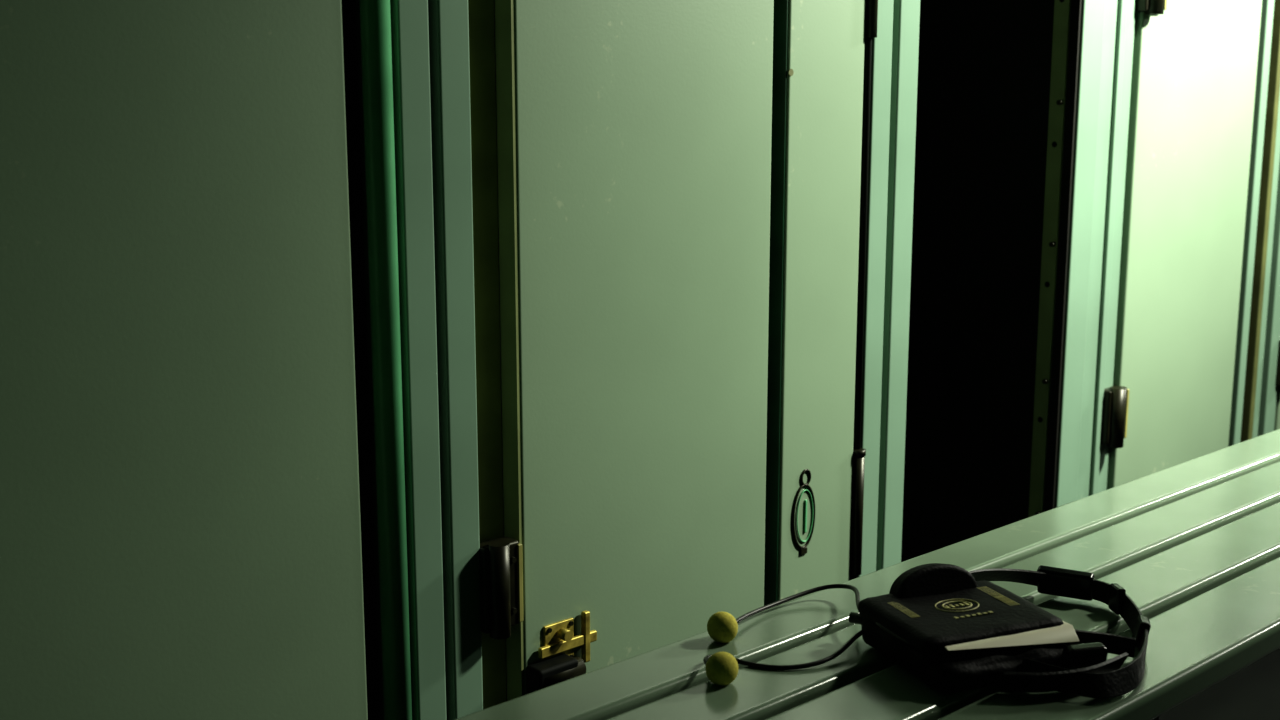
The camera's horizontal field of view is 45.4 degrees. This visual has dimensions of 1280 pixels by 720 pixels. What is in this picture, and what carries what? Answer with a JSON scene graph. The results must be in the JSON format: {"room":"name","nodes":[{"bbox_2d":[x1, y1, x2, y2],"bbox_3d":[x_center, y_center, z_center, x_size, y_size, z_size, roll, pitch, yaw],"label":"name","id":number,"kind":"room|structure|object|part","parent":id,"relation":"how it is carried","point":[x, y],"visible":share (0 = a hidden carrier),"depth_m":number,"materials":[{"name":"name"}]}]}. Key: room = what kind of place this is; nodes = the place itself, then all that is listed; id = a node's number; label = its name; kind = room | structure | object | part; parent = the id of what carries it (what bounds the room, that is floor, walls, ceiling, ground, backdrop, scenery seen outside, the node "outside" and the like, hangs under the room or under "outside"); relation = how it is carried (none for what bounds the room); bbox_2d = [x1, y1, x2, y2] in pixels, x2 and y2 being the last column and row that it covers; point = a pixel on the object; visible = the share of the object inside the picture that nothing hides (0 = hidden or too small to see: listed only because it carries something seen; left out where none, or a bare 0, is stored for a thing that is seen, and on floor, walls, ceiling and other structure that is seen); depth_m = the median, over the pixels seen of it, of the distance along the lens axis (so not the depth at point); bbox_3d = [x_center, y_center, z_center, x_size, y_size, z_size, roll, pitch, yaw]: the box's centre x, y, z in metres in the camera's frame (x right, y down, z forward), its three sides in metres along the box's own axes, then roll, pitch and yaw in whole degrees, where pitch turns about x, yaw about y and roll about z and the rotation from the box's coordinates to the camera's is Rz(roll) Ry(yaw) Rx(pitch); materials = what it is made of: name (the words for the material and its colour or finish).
{"room":"changing room","nodes":[
{"label":"changing room","id":0,"kind":"room"},
{"bbox_2d":[1159,649,1279,719],"bbox_3d":[1.583,0.736,1.026,9.500,0.100,4.120,-10,15,-42],"label":"floor","id":1,"kind":"structure","parent":0,"point":[1253,692],"depth_m":2.12,"materials":[{"name":"concrete"}]},
{"bbox_2d":[0,0,482,719],"bbox_3d":[-0.520,-0.345,1.214,0.545,1.950,0.568,-10,15,-42],"label":"locker","id":2,"kind":"object","parent":1,"relation":"on","point":[239,441],"visible":1,"depth_m":1.11,"materials":[{"name":"metal"}]},
{"bbox_3d":[-0.194,-0.382,1.172,0.030,1.794,0.060,-10,15,-42],"label":"frame post","id":3,"kind":"part","parent":2,"relation":"part of","materials":[{"name":"metal"}]},
{"bbox_3d":[-0.166,-0.387,1.198,0.030,1.794,0.060,-10,15,-42],"label":"frame post","id":4,"kind":"part","parent":2,"relation":"part of","materials":[{"name":"metal"}]},
{"bbox_2d":[468,0,893,709],"bbox_3d":[-0.119,-0.414,1.567,0.541,1.950,0.584,-10,15,-42],"label":"locker","id":5,"kind":"object","parent":1,"relation":"on","point":[680,206],"visible":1,"depth_m":1.41,"materials":[{"name":"metal"}]},
{"bbox_3d":[-0.111,-0.392,1.224,0.002,1.794,0.023,-10,15,-42],"label":"door edge trim","id":6,"kind":"part","parent":5,"relation":"part of","materials":[{"name":"green metal"}]},
{"bbox_3d":[-0.073,0.253,1.368,0.034,0.040,0.004,-10,15,-42],"label":"latch plate","id":7,"kind":"part","parent":5,"relation":"part of","materials":[{"name":"gold metal"}]},
{"bbox_3d":[-0.067,0.244,1.361,0.010,0.010,0.010,-10,15,-42],"label":"latch knob","id":8,"kind":"part","parent":5,"relation":"part of","materials":[{"name":"gold metal"}]},
{"bbox_3d":[0.004,-0.413,1.329,0.312,1.794,0.026,-10,15,-42],"label":"door panel","id":9,"kind":"part","parent":5,"relation":"part of","materials":[{"name":"paint"}]},
{"bbox_3d":[0.176,-0.443,1.485,0.115,1.794,0.026,-10,15,-42],"label":"narrow door panel","id":10,"kind":"part","parent":5,"relation":"part of","materials":[{"name":"paint"}]},
{"bbox_3d":[0.231,-0.450,1.520,0.007,1.794,0.007,-10,15,-42],"label":"pin rod","id":11,"kind":"part","parent":5,"relation":"part of","materials":[{"name":"metal"}]},
{"bbox_3d":[0.228,-0.457,1.555,0.032,1.794,0.060,-10,15,-42],"label":"frame post","id":12,"kind":"part","parent":5,"relation":"part of","materials":[{"name":"metal"}]},
{"bbox_2d":[455,429,1279,719],"bbox_3d":[0.733,0.339,1.623,4.250,0.450,0.290,-10,15,-42],"label":"bench","id":13,"kind":"object","parent":1,"relation":"on","point":[1194,544],"visible":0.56,"depth_m":1.16,"materials":[{"name":"paint"}]},
{"bbox_2d":[703,584,863,685],"bbox_3d":[0.108,0.197,1.122,0.202,0.023,0.107,-10,15,-42],"label":"earphones","id":14,"kind":"object","parent":13,"relation":"on","point":[722,627],"visible":0.95,"depth_m":1.11,"materials":[{"name":"plastic"}]},
{"bbox_2d":[858,563,1150,697],"bbox_3d":[0.285,0.182,1.107,0.241,0.054,0.184,-10,15,-42],"label":"pouch","id":15,"kind":"object","parent":13,"relation":"on","point":[955,629],"visible":1,"depth_m":1.06,"materials":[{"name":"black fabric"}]},
{"bbox_3d":[0.229,0.184,1.095,0.117,0.016,0.098,-5,12,-22],"label":"case lid","id":16,"kind":"part","parent":15,"relation":"part of","materials":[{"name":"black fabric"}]},
{"bbox_2d":[876,0,1081,570],"bbox_3d":[0.202,-0.475,1.874,0.350,1.950,0.560,-10,15,-42],"label":"locker","id":17,"kind":"object","parent":1,"relation":"on","point":[984,92],"visible":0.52,"depth_m":1.92,"materials":[{"name":"paint"}]},
{"bbox_3d":[0.260,-0.463,1.584,0.034,1.794,0.060,-10,15,-42],"label":"frame post","id":18,"kind":"part","parent":17,"relation":"part of","materials":[{"name":"metal"}]},
{"bbox_2d":[1054,0,1261,507],"bbox_3d":[0.511,-0.527,2.140,0.468,1.950,0.581,-10,15,-42],"label":"locker","id":19,"kind":"object","parent":1,"relation":"on","point":[1165,101],"visible":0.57,"depth_m":1.99,"materials":[{"name":"metal"}]},
{"bbox_3d":[0.520,-0.509,1.820,0.047,1.794,0.060,-10,15,-42],"label":"frame post","id":20,"kind":"part","parent":19,"relation":"part of","materials":[{"name":"metal"}]},
{"bbox_2d":[1228,0,1279,446],"bbox_3d":[0.898,-0.597,2.494,0.585,1.950,0.578,-10,15,-42],"label":"locker","id":21,"kind":"object","parent":1,"relation":"on","point":[1255,406],"visible":0.21,"depth_m":2.21,"materials":[{"name":"metal"}]},
{"bbox_3d":[0.927,-0.582,2.189,0.033,1.794,0.060,-10,15,-42],"label":"frame post","id":22,"kind":"part","parent":21,"relation":"part of","materials":[{"name":"metal"}]},
{"bbox_3d":[1.119,-0.611,2.341,0.440,1.794,0.026,-10,15,-42],"label":"door panel","id":23,"kind":"part","parent":21,"relation":"part of","materials":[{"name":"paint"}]}
]}

